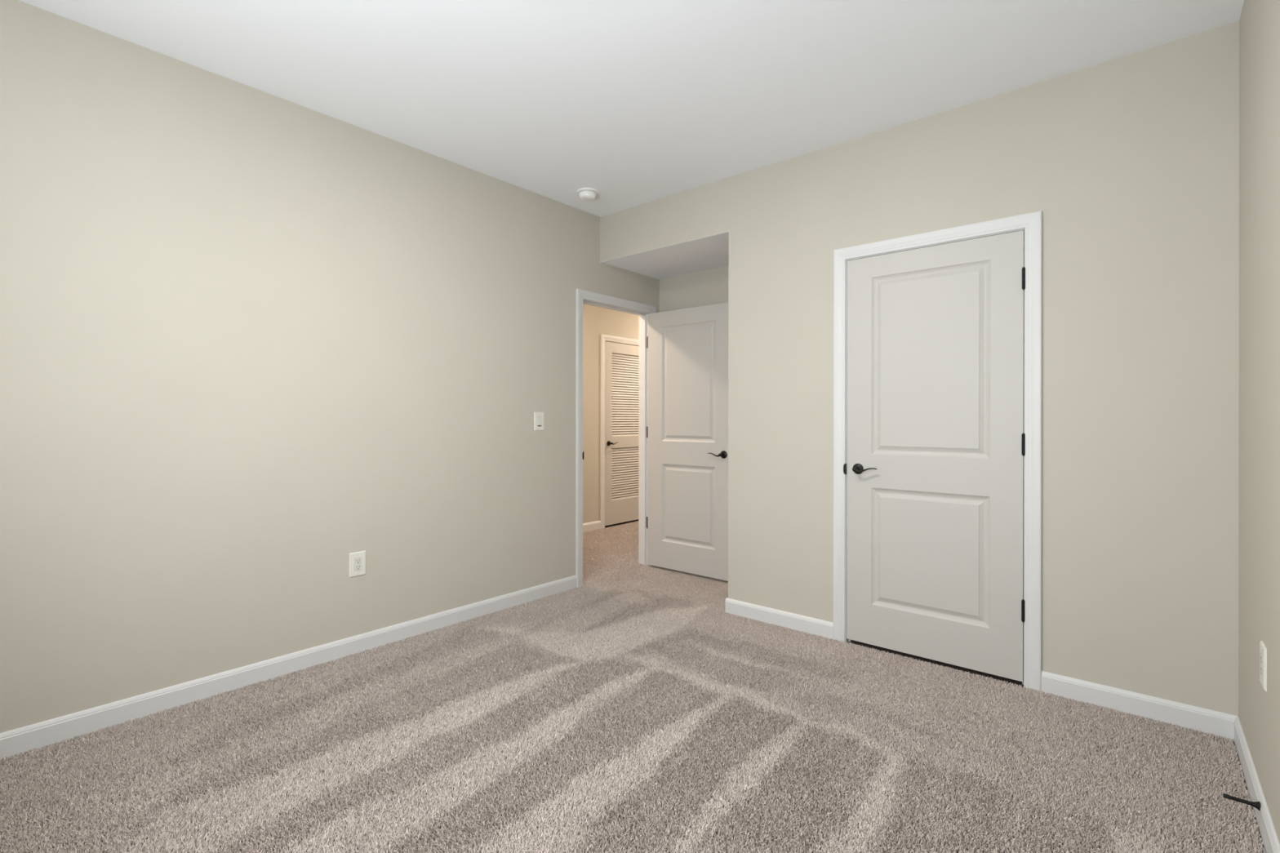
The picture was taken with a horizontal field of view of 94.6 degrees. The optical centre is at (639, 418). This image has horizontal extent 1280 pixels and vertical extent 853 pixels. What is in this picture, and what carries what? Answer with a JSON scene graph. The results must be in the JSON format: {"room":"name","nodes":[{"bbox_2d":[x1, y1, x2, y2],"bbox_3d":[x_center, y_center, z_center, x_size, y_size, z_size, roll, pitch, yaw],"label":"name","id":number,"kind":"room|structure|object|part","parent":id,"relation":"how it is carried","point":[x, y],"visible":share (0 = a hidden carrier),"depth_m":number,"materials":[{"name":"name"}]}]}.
{"room":"empty bedroom","nodes":[
{"label":"empty bedroom","id":0,"kind":"room"},
{"bbox_2d":[0,0,659,733],"bbox_3d":[-0.429,-0.144,4.327,0.115,2.711,7.465,0,0,40],"label":"wall","id":1,"kind":"structure","parent":0,"point":[253,341],"depth_m":2.65,"materials":[{"name":"paint"}]},
{"bbox_2d":[0,575,577,759],"bbox_3d":[-1.591,1.162,2.866,0.012,0.096,3.508,0,0,40],"label":"baseboard","id":2,"kind":"structure","parent":1,"relation":"attached to","point":[39,735],"depth_m":2.63,"materials":[{"name":"white paint"}]},
{"bbox_2d":[349,551,365,577],"bbox_3d":[-1.450,0.749,3.034,0.007,0.124,0.084,0,0,40],"label":"wall outlet","id":3,"kind":"object","parent":1,"relation":"attached to","point":[357,559],"visible":1,"depth_m":3.03,"materials":[{"name":"beige plastic"}]},
{"bbox_2d":[355,557,360,571],"bbox_3d":[-1.450,0.749,3.034,0.006,0.065,0.032,0,0,40],"label":"receptacle","id":4,"kind":"object","parent":3,"relation":"attached to","point":[357,560],"depth_m":3.03,"materials":[{"name":"white plastic"}]},
{"bbox_2d":[533,412,544,431],"bbox_3d":[-0.672,0.020,3.945,0.010,0.124,0.084,0,0,40],"label":"light switch","id":5,"kind":"object","parent":1,"relation":"attached to","point":[539,417],"visible":1,"depth_m":3.94,"materials":[{"name":"beige plastic"}]},
{"bbox_2d":[575,288,656,586],"bbox_3d":[-0.205,0.144,4.576,0.132,2.136,0.890,0,0,40],"label":"door frame","id":6,"kind":"structure","parent":1,"relation":"attached to","point":[585,297],"depth_m":4.60,"materials":[{"name":"white paint"}]},
{"bbox_2d":[582,303,639,524],"bbox_3d":[-0.190,-0.144,5.807,1.440,2.711,5.130,0,0,40],"label":"wall","id":7,"kind":"structure","parent":0,"point":[597,321],"depth_m":6.37,"materials":[{"name":"paint"}]},
{"bbox_2d":[582,520,600,532],"bbox_3d":[-1.332,1.162,5.391,0.012,0.096,2.787,0,0,40],"label":"baseboard","id":8,"kind":"structure","parent":7,"relation":"attached to","point":[593,525],"depth_m":6.34,"materials":[{"name":"white paint"}]},
{"bbox_2d":[600,333,639,528],"bbox_3d":[-0.179,0.145,6.829,0.132,2.133,0.897,0,0,40],"label":"door frame","id":9,"kind":"structure","parent":7,"relation":"attached to","point":[604,338],"depth_m":6.47,"materials":[{"name":"white paint"}]},
{"bbox_2d":[604,341,639,525],"bbox_3d":[-0.133,0.167,6.790,0.096,2.038,0.759,0,0,40],"label":"door","id":10,"kind":"structure","parent":7,"relation":"in","point":[621,360],"depth_m":6.73,"materials":[{"name":"grey paint"}]},
{"bbox_3d":[-0.156,0.624,6.809,0.021,0.591,0.541,0,0,40],"label":"louver panel","id":11,"kind":"part","parent":10,"relation":"part of","materials":[{"name":"grey paint"}]},
{"bbox_3d":[-0.155,-0.268,6.809,0.021,0.943,0.541,0,0,40],"label":"louver panel","id":12,"kind":"part","parent":10,"relation":"part of","materials":[{"name":"grey paint"}]},
{"bbox_2d":[18,0,1244,217],"bbox_3d":[-0.238,-1.559,1.877,3.580,0.120,3.980,0,0,40],"label":"ceiling","id":13,"kind":"structure","parent":0,"point":[634,103],"depth_m":2.46,"materials":[{"name":"white paint"}]},
{"bbox_2d":[576,187,598,201],"bbox_3d":[-0.347,-1.472,3.903,0.142,0.055,0.142,0,0,40],"label":"smoke detector","id":14,"kind":"object","parent":13,"relation":"attached to","point":[586,194],"visible":1,"depth_m":3.86,"materials":[{"name":"white plastic"}]},
{"bbox_3d":[-0.347,-1.494,3.903,0.142,0.012,0.142,0,0,40],"label":"plate","id":15,"kind":"part","parent":14,"relation":"part of","materials":[{"name":"white plastic"}]},
{"bbox_2d":[0,519,1264,852],"bbox_3d":[0.188,1.287,3.865,5.505,0.150,7.565,0,0,40],"label":"floor","id":16,"kind":"structure","parent":0,"point":[914,657],"depth_m":1.93,"materials":[{"name":"beige carpet"}]},
{"bbox_2d":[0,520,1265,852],"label":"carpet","id":17,"kind":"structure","parent":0,"point":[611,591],"depth_m":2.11,"materials":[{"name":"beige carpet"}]},
{"bbox_2d":[600,231,728,279],"bbox_3d":[0.356,-1.212,4.299,1.114,0.101,0.709,0,0,40],"label":"ceiling","id":18,"kind":"structure","parent":0,"point":[711,252],"depth_m":4.32,"materials":[{"name":"white paint"}]},
{"bbox_2d":[646,302,728,581],"bbox_3d":[0.338,0.168,4.543,0.835,2.030,0.097,0,0,41],"label":"door","id":19,"kind":"structure","parent":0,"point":[687,428],"depth_m":4.52,"materials":[{"name":"grey paint"}]},
{"bbox_3d":[0.377,-0.275,4.541,0.503,0.906,0.035,0,0,40],"label":"panel","id":20,"kind":"part","parent":19,"relation":"part of","materials":[{"name":"grey paint"}]},
{"bbox_3d":[0.376,0.665,4.541,0.503,0.614,0.035,0,0,40],"label":"panel","id":21,"kind":"part","parent":19,"relation":"part of","materials":[{"name":"grey paint"}]},
{"bbox_2d":[659,266,728,311],"bbox_3d":[0.473,-0.143,4.349,1.230,2.711,0.710,0,0,40],"label":"wall","id":22,"kind":"structure","parent":0,"point":[707,287],"depth_m":4.70,"materials":[{"name":"paint"}]},
{"bbox_2d":[600,21,1239,715],"bbox_3d":[1.057,-0.142,3.311,3.465,2.711,0.115,0,0,40],"label":"wall","id":23,"kind":"structure","parent":0,"point":[1130,163],"depth_m":2.52,"materials":[{"name":"paint"}]},
{"bbox_2d":[724,597,833,639],"bbox_3d":[0.796,1.165,3.448,0.689,0.096,0.012,0,0,40],"label":"baseboard","id":24,"kind":"structure","parent":23,"relation":"attached to","point":[814,626],"depth_m":3.42,"materials":[{"name":"white paint"}]},
{"bbox_2d":[846,230,1025,681],"bbox_3d":[1.417,0.169,2.910,0.813,2.038,0.096,0,0,40],"label":"door","id":25,"kind":"structure","parent":23,"relation":"in","point":[935,436],"depth_m":2.89,"materials":[{"name":"grey paint"}]},
{"bbox_3d":[1.170,0.269,3.072,0.122,0.027,0.015,0,0,37],"label":"lever","id":26,"kind":"part","parent":25,"relation":"part of","materials":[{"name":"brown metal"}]},
{"bbox_3d":[1.433,0.670,2.936,0.544,0.614,0.035,0,0,40],"label":"panel","id":27,"kind":"part","parent":25,"relation":"part of","materials":[{"name":"grey paint"}]},
{"bbox_3d":[1.435,-0.276,2.936,0.544,0.930,0.035,0,0,40],"label":"panel","id":28,"kind":"part","parent":25,"relation":"part of","materials":[{"name":"grey paint"}]},
{"bbox_2d":[832,210,1041,693],"bbox_3d":[1.454,0.147,2.961,0.943,2.133,0.132,0,0,40],"label":"door frame","id":29,"kind":"structure","parent":23,"relation":"attached to","point":[1030,223],"depth_m":2.65,"materials":[{"name":"white paint"}]},
{"bbox_3d":[1.107,0.272,3.185,0.014,0.058,0.014,0,0,40],"label":"strike plate","id":30,"kind":"part","parent":29,"relation":"part of","materials":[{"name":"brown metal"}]},
{"bbox_2d":[1040,671,1238,742],"bbox_3d":[2.011,1.167,2.413,0.616,0.096,0.012,0,0,40],"label":"baseboard","id":31,"kind":"structure","parent":23,"relation":"attached to","point":[1208,721],"depth_m":2.39,"materials":[{"name":"white paint"}]},
{"bbox_2d":[1238,0,1279,844],"bbox_3d":[1.042,-0.142,0.710,0.115,2.711,3.865,0,0,40],"label":"wall","id":32,"kind":"structure","parent":0,"point":[1259,453],"depth_m":1.80,"materials":[{"name":"paint"}]},
{"bbox_2d":[1222,793,1260,810],"bbox_3d":[1.791,1.139,1.758,0.077,0.025,0.025,0,0,40],"label":"door stop","id":33,"kind":"object","parent":32,"relation":"attached to","point":[1256,805],"visible":1,"depth_m":1.75,"materials":[{"name":"black metal"}]},
{"bbox_3d":[1.789,1.139,1.759,0.047,0.010,0.010,0,0,40],"label":"rod","id":34,"kind":"part","parent":33,"relation":"part of","materials":[{"name":"black metal"}]},
{"bbox_2d":[1234,716,1279,852],"bbox_3d":[1.029,1.165,0.795,0.012,0.096,3.750,0,0,40],"label":"baseboard","id":35,"kind":"structure","parent":32,"relation":"attached to","point":[1271,844],"depth_m":1.81,"materials":[{"name":"white paint"}]},
{"bbox_2d":[1259,640,1266,691],"bbox_3d":[1.844,0.731,1.747,0.007,0.124,0.084,0,0,40],"label":"wall outlet","id":36,"kind":"object","parent":32,"relation":"attached to","point":[1263,650],"visible":1,"depth_m":1.73,"materials":[{"name":"beige plastic"}]},
{"bbox_2d":[1260,652,1262,677],"bbox_3d":[1.844,0.731,1.747,0.006,0.065,0.032,0,0,40],"label":"receptacle","id":37,"kind":"object","parent":36,"relation":"attached to","point":[1261,653],"depth_m":1.74,"materials":[{"name":"white plastic"}]}
]}

